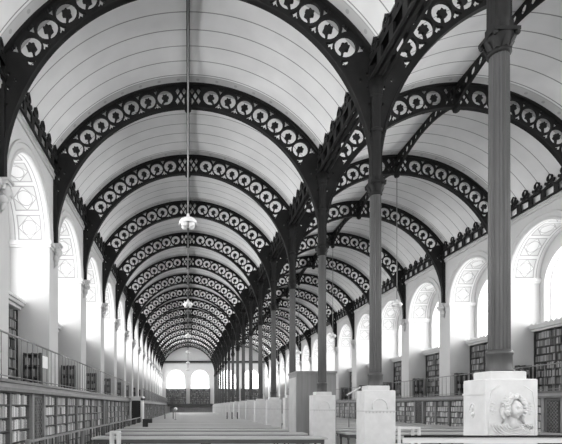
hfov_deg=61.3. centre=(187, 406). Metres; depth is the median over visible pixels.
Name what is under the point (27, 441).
balustrade
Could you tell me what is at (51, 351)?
balcony railing
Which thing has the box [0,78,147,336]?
trim
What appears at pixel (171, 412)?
table
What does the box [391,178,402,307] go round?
pendant lamp
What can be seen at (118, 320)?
carved corbel
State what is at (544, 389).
balcony railing
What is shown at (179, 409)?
gallery balcony
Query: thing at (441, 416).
books
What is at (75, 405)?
bookcase
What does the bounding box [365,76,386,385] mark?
column
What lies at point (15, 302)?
bookcase
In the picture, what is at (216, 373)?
column
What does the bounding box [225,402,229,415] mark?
stone pedestal
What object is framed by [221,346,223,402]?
column
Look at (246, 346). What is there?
rib
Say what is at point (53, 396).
bookcase
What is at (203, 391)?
bookcase
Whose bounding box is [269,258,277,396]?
column
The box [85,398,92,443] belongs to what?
bookcase
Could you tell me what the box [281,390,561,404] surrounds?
gallery balcony
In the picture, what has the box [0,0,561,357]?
ceiling
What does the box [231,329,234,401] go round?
column
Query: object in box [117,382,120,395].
bookcase
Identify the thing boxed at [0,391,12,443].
bookcase
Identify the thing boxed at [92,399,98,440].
bookcase
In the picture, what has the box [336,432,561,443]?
table
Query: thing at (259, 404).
stone pedestal
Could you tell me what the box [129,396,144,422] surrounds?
booth
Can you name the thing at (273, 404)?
stone pedestal
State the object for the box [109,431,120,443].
stand
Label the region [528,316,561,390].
bookcase
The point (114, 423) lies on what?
balustrade
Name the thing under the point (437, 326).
window
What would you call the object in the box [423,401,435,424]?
bookcase
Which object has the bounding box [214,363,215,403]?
column
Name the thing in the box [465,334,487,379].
bookcase
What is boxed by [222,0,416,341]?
trim
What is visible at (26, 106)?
trim
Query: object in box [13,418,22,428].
book
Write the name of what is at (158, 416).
table
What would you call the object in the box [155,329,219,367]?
rib
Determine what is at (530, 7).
trim
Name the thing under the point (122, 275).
rib
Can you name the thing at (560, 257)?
window
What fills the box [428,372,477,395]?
balcony railing
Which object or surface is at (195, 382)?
window
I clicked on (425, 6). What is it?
trim
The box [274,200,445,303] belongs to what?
rib
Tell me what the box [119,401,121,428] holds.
bookcase
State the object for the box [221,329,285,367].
rib
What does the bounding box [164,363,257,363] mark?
trim
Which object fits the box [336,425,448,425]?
table
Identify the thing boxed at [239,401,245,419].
stone pedestal
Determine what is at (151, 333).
rib
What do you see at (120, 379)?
balcony railing
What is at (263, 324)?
pendant lamp
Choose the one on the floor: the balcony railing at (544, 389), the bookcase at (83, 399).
the bookcase at (83, 399)
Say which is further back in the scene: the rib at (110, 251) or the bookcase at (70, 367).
the rib at (110, 251)
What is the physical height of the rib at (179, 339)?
5.252 m
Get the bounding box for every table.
[91,436,327,443]
[105,432,307,443]
[116,429,288,443]
[124,426,280,443]
[130,425,270,425]
[135,423,263,424]
[140,422,257,422]
[152,418,239,418]
[153,419,243,419]
[155,417,235,417]
[158,416,230,416]
[162,415,225,415]
[164,414,221,414]
[168,413,217,413]
[171,412,212,412]
[281,422,404,435]
[336,423,424,438]
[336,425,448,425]
[336,426,462,428]
[336,429,462,433]
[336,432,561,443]
[395,436,403,442]
[402,435,561,443]
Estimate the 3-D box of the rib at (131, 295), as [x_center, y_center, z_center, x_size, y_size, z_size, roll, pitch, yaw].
[0.000,-7.860,31.943,8.716,5.252,0.260,0,0,0]
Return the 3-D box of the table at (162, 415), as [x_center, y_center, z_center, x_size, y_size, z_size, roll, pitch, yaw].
[0.595,1.250,47.580,6.550,0.800,0.960,0,0,0]
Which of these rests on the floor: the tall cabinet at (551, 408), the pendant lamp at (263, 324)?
the tall cabinet at (551, 408)
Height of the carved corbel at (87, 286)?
0.770 m
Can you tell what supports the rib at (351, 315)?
attached to the ceiling
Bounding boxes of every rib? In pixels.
[0,0,376,181]
[53,82,322,245]
[83,154,292,280]
[102,200,273,303]
[115,232,260,319]
[125,256,250,330]
[133,273,242,339]
[138,287,237,346]
[143,299,232,352]
[147,308,228,356]
[150,316,224,361]
[153,323,221,364]
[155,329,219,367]
[158,335,217,365]
[159,338,215,366]
[161,342,214,374]
[215,342,268,374]
[217,339,270,367]
[219,334,278,369]
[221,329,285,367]
[223,323,288,364]
[226,316,300,361]
[230,308,310,356]
[234,299,317,344]
[238,287,336,346]
[243,273,354,339]
[251,256,368,330]
[261,232,405,319]
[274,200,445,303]
[293,154,487,280]
[323,82,561,244]
[377,0,485,178]
[485,0,499,36]
[509,0,513,24]
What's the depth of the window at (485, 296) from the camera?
22.71 m
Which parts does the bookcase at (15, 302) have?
cornice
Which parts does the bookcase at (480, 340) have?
cornice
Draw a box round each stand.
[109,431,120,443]
[395,426,420,443]
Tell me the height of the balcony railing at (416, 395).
0.942 m
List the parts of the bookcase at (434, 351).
cornice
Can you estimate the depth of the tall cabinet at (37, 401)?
10.96 m
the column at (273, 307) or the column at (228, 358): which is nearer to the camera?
the column at (273, 307)
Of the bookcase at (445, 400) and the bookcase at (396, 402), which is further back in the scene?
the bookcase at (396, 402)
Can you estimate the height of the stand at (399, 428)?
1.130 m
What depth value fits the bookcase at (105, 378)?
27.05 m
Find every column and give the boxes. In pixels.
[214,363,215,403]
[215,358,217,403]
[217,354,219,403]
[219,351,221,402]
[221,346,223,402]
[224,342,226,402]
[227,336,230,401]
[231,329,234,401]
[235,321,239,400]
[241,311,245,400]
[248,298,253,399]
[257,281,263,398]
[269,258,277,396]
[287,224,297,394]
[315,171,328,391]
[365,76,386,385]
[478,0,520,371]
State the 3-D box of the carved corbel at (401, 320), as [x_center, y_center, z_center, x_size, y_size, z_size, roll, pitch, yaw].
[12.942,-4.885,27.693,0.303,0.770,0.320,0,0,0]
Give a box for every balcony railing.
[0,329,35,382]
[35,344,78,389]
[79,362,102,392]
[103,372,118,395]
[120,379,128,397]
[143,389,147,400]
[148,391,150,400]
[344,386,361,399]
[392,378,427,397]
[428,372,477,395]
[484,362,561,390]
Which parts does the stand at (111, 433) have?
leg, leg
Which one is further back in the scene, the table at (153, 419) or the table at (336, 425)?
the table at (153, 419)
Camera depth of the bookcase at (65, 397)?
13.73 m
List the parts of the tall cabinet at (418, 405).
door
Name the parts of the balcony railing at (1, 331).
rail, rail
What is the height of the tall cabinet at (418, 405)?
1.980 m
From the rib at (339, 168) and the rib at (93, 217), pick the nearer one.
the rib at (339, 168)
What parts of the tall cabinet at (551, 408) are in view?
door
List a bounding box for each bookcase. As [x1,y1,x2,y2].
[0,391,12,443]
[9,291,25,379]
[11,392,31,443]
[23,353,41,383]
[46,395,57,443]
[57,396,68,443]
[61,365,75,388]
[68,397,77,443]
[77,397,85,437]
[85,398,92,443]
[86,373,96,392]
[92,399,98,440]
[98,399,102,443]
[104,378,110,394]
[111,400,114,430]
[115,401,118,428]
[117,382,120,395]
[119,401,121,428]
[166,389,185,403]
[190,389,209,403]
[219,389,235,401]
[241,389,257,400]
[341,388,347,399]
[347,367,351,399]
[390,356,400,393]
[396,402,404,421]
[405,401,413,422]
[413,378,423,396]
[422,346,438,395]
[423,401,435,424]
[436,400,448,424]
[448,400,462,443]
[454,373,467,394]
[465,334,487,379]
[515,365,531,378]
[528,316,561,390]
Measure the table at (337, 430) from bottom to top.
0.800 m
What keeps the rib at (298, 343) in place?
attached to the ceiling
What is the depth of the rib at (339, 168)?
14.91 m
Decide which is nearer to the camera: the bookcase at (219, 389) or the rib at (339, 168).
the rib at (339, 168)
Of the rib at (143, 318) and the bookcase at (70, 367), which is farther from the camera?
the rib at (143, 318)
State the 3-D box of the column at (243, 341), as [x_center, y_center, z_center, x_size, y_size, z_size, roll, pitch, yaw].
[4.358,-4.020,36.193,0.410,7.060,0.410,0,0,0]
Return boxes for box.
[143,419,152,426]
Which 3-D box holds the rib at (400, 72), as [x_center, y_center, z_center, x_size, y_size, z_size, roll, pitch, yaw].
[8.716,-7.860,10.693,8.716,5.252,0.260,0,0,0]
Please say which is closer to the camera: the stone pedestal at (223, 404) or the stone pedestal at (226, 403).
the stone pedestal at (226, 403)
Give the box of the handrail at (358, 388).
[347,387,360,426]
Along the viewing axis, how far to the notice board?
11.26 m
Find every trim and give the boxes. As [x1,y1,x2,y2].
[0,37,153,341]
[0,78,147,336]
[164,361,257,362]
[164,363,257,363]
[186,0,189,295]
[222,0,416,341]
[239,0,544,347]
[245,0,432,310]
[264,167,561,362]
[264,191,561,363]
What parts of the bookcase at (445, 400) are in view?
panel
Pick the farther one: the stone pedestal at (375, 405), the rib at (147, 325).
the rib at (147, 325)
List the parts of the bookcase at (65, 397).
panel, panel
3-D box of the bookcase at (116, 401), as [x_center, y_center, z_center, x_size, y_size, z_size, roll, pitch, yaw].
[-3.765,0.660,23.357,0.390,1.980,1.143,0,0,0]
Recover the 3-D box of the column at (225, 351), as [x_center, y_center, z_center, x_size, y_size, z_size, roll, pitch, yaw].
[4.358,-4.020,53.193,0.410,7.060,0.410,0,0,0]
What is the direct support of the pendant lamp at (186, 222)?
hanging from the rib at (19, 70)
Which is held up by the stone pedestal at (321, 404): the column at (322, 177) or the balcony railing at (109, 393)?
the column at (322, 177)
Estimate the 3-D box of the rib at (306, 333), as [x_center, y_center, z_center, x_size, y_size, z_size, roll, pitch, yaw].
[8.716,-7.860,48.943,8.716,5.252,0.260,0,0,0]
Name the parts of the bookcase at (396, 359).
cornice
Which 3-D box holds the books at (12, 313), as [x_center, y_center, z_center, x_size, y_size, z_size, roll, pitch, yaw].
[4.358,-1.782,42.785,19.852,2.403,71.615,0,0,0]
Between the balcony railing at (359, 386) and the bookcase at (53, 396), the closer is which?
the bookcase at (53, 396)
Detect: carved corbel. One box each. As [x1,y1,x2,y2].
[0,177,13,212]
[53,243,62,267]
[83,280,90,297]
[102,303,107,318]
[115,319,119,330]
[400,319,405,331]
[438,303,444,318]
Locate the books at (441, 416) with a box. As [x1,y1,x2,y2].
[16,398,540,443]
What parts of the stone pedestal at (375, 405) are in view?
moulding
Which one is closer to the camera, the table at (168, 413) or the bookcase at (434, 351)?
the bookcase at (434, 351)
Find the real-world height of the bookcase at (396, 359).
2.840 m
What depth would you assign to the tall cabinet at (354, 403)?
33.85 m
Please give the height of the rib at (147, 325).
5.252 m
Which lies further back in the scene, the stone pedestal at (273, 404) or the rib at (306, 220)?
the stone pedestal at (273, 404)
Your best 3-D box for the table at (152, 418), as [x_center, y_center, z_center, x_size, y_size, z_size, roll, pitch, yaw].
[0.595,1.250,34.680,6.550,0.800,0.960,0,0,0]
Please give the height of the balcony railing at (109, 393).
0.942 m
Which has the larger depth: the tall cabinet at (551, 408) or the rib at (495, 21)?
the tall cabinet at (551, 408)
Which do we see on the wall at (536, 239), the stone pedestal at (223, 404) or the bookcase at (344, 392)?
the bookcase at (344, 392)
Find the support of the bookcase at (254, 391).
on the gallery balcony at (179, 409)
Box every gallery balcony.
[0,378,130,401]
[144,400,167,404]
[168,404,212,412]
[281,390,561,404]
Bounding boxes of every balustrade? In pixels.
[25,429,83,443]
[81,424,110,443]
[108,420,125,443]
[124,418,136,426]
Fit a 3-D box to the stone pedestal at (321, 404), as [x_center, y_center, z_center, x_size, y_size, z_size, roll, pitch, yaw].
[4.358,0.580,14.943,0.794,2.140,0.580,0,0,0]
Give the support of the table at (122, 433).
on the floor
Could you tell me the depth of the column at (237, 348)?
40.34 m
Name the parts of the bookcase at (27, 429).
panel, cornice, panel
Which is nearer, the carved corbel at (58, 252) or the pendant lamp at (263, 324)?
the carved corbel at (58, 252)
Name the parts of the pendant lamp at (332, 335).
rod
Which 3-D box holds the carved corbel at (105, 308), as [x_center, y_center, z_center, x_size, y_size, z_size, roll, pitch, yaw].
[-4.226,-4.885,23.443,0.303,0.770,0.320,0,0,0]
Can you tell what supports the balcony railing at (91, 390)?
on the gallery balcony at (11, 385)
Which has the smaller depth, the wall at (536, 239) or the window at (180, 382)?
the wall at (536, 239)
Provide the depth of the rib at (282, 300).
44.66 m
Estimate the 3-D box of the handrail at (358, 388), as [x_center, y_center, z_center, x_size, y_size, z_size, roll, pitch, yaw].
[6.950,0.395,19.300,0.596,2.510,0.070,0,0,0]
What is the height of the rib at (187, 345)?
5.252 m
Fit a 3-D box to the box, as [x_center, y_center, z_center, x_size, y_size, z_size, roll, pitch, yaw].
[-1.730,0.680,19.700,0.400,0.340,0.280,0,0,0]
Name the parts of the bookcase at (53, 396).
panel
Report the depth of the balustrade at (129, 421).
22.85 m
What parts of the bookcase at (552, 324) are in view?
cornice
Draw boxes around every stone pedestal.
[222,403,224,414]
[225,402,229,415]
[229,402,234,415]
[233,401,239,417]
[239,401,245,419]
[245,400,254,421]
[254,399,265,424]
[266,397,280,426]
[282,395,288,443]
[309,392,334,443]
[356,386,395,443]
[462,371,537,443]
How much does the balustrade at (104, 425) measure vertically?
1.070 m
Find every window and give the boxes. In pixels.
[167,370,184,388]
[191,370,208,388]
[436,311,438,347]
[483,288,487,334]
[551,254,561,318]
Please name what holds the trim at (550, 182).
attached to the wall at (536, 239)
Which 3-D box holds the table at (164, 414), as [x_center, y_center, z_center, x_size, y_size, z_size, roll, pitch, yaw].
[0.595,1.250,51.880,6.550,0.800,0.960,0,0,0]
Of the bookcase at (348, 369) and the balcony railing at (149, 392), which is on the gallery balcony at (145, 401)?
the balcony railing at (149, 392)
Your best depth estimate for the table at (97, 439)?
12.78 m
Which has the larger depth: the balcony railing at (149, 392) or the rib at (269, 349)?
the rib at (269, 349)
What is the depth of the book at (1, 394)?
8.98 m
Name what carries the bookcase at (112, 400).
on the floor
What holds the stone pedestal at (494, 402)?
on the floor
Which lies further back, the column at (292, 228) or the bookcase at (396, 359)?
the bookcase at (396, 359)
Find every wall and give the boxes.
[0,118,162,401]
[163,346,263,413]
[264,186,561,402]
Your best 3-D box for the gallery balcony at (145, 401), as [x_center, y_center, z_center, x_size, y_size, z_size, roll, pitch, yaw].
[-3.899,-0.425,57.346,0.918,0.230,42.693,0,0,0]
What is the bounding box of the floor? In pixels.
[115,425,460,443]
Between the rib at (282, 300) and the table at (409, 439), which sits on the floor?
the table at (409, 439)
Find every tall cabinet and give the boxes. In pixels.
[30,393,45,443]
[103,400,107,443]
[288,371,336,443]
[354,403,355,418]
[414,401,423,423]
[541,398,561,443]
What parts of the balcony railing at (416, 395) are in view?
rail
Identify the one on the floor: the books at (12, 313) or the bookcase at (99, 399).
the bookcase at (99, 399)
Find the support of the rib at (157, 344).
attached to the ceiling
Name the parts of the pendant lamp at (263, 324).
rod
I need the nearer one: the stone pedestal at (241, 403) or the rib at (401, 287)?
the rib at (401, 287)
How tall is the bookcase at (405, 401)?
1.980 m
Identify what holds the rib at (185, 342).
attached to the ceiling
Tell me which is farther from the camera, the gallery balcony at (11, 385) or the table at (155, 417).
the table at (155, 417)
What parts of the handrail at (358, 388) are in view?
post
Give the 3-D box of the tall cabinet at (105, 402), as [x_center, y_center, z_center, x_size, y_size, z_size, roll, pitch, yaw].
[-3.755,0.660,20.000,0.410,1.980,0.980,0,0,0]
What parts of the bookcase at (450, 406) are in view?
panel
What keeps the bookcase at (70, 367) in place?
on the wall at (51, 295)
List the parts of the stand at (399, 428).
leg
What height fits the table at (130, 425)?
0.800 m
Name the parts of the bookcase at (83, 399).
panel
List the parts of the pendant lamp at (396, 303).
rod, lamp shade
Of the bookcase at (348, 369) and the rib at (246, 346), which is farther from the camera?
the rib at (246, 346)
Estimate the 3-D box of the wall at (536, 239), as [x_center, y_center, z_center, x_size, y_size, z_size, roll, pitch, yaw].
[13.824,-3.358,38.318,1.680,10.016,80.850,0,0,0]
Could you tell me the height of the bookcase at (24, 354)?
1.150 m
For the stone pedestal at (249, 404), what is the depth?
31.69 m
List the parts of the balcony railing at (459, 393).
rail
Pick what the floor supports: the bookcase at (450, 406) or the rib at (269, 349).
the bookcase at (450, 406)
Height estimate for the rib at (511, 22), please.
5.252 m
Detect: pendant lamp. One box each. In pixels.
[179,0,196,229]
[183,299,192,307]
[263,324,264,370]
[329,248,335,337]
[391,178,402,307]
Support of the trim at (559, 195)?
attached to the wall at (536, 239)
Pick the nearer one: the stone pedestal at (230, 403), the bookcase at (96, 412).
the bookcase at (96, 412)
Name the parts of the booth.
door, cornice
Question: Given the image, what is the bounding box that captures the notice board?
[42,355,47,368]
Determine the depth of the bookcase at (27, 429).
10.35 m
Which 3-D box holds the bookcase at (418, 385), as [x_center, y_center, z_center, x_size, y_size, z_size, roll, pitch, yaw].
[13.544,-1.105,27.078,0.540,1.150,0.220,0,0,0]
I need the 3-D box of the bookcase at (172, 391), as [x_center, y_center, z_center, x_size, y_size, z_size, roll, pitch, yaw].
[-2.050,-1.830,78.483,3.500,2.560,0.380,0,0,0]
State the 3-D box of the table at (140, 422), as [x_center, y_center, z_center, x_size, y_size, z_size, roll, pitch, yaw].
[0.595,1.250,26.080,6.550,0.800,0.960,0,0,0]
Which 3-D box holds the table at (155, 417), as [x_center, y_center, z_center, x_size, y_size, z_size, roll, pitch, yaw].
[0.595,1.250,36.830,6.550,0.800,0.960,0,0,0]
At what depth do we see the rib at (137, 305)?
36.16 m
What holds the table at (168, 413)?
on the floor
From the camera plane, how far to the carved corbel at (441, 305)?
23.37 m
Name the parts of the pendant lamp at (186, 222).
lamp shade, rod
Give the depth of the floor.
20.79 m
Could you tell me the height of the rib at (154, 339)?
5.252 m
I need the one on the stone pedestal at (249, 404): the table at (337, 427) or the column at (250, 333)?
the column at (250, 333)
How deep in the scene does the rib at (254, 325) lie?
57.41 m
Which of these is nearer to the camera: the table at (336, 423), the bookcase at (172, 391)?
the table at (336, 423)
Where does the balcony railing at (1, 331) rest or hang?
on the gallery balcony at (11, 385)
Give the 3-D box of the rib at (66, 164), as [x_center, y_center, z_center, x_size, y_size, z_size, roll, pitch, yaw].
[0.000,-7.860,14.943,8.716,5.252,0.260,0,0,0]
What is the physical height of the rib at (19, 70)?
5.252 m
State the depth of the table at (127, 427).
19.16 m
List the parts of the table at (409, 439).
rail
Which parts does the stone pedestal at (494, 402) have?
moulding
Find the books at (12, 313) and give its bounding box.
[9,308,561,403]
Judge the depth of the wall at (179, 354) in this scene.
78.68 m
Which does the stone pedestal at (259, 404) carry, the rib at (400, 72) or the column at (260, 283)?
the column at (260, 283)
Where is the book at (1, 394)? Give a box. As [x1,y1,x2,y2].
[0,393,2,403]
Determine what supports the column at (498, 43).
on the stone pedestal at (494, 402)
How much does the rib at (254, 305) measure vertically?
5.252 m
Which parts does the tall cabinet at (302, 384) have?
panel, door, cornice, door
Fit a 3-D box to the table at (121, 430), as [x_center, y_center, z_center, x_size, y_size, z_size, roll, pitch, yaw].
[0.595,1.250,17.480,6.550,0.800,0.960,0,0,0]
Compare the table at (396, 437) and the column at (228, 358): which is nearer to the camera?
the table at (396, 437)
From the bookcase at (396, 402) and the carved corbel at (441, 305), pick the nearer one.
the carved corbel at (441, 305)
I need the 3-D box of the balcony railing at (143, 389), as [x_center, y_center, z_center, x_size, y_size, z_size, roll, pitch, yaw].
[-3.550,-1.000,38.318,0.044,0.939,4.250,0,0,0]
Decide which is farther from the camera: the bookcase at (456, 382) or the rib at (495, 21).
the bookcase at (456, 382)
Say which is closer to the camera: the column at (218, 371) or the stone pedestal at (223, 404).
the stone pedestal at (223, 404)
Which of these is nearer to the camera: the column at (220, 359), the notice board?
the notice board
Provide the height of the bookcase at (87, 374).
1.150 m
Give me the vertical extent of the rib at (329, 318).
5.252 m
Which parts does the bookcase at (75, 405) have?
panel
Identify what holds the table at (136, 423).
on the floor
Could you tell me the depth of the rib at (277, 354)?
65.90 m
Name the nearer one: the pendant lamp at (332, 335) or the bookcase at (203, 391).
the pendant lamp at (332, 335)
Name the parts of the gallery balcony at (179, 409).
fascia moulding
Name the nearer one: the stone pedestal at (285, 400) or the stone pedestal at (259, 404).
the stone pedestal at (285, 400)
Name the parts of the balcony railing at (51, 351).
rail, rail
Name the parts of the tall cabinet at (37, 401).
door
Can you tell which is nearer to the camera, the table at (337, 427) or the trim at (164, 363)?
the table at (337, 427)
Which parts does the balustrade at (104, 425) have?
post, rail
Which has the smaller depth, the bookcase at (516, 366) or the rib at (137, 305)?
the bookcase at (516, 366)
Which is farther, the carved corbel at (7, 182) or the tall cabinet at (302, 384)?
the tall cabinet at (302, 384)
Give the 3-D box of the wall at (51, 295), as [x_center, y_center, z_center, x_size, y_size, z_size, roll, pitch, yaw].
[-5.108,-3.358,38.318,1.680,10.016,80.850,0,0,0]
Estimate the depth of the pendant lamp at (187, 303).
19.08 m
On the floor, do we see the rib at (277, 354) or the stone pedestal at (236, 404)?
the stone pedestal at (236, 404)
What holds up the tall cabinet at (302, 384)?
on the floor
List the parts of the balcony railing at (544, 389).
rail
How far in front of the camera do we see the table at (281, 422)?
25.60 m

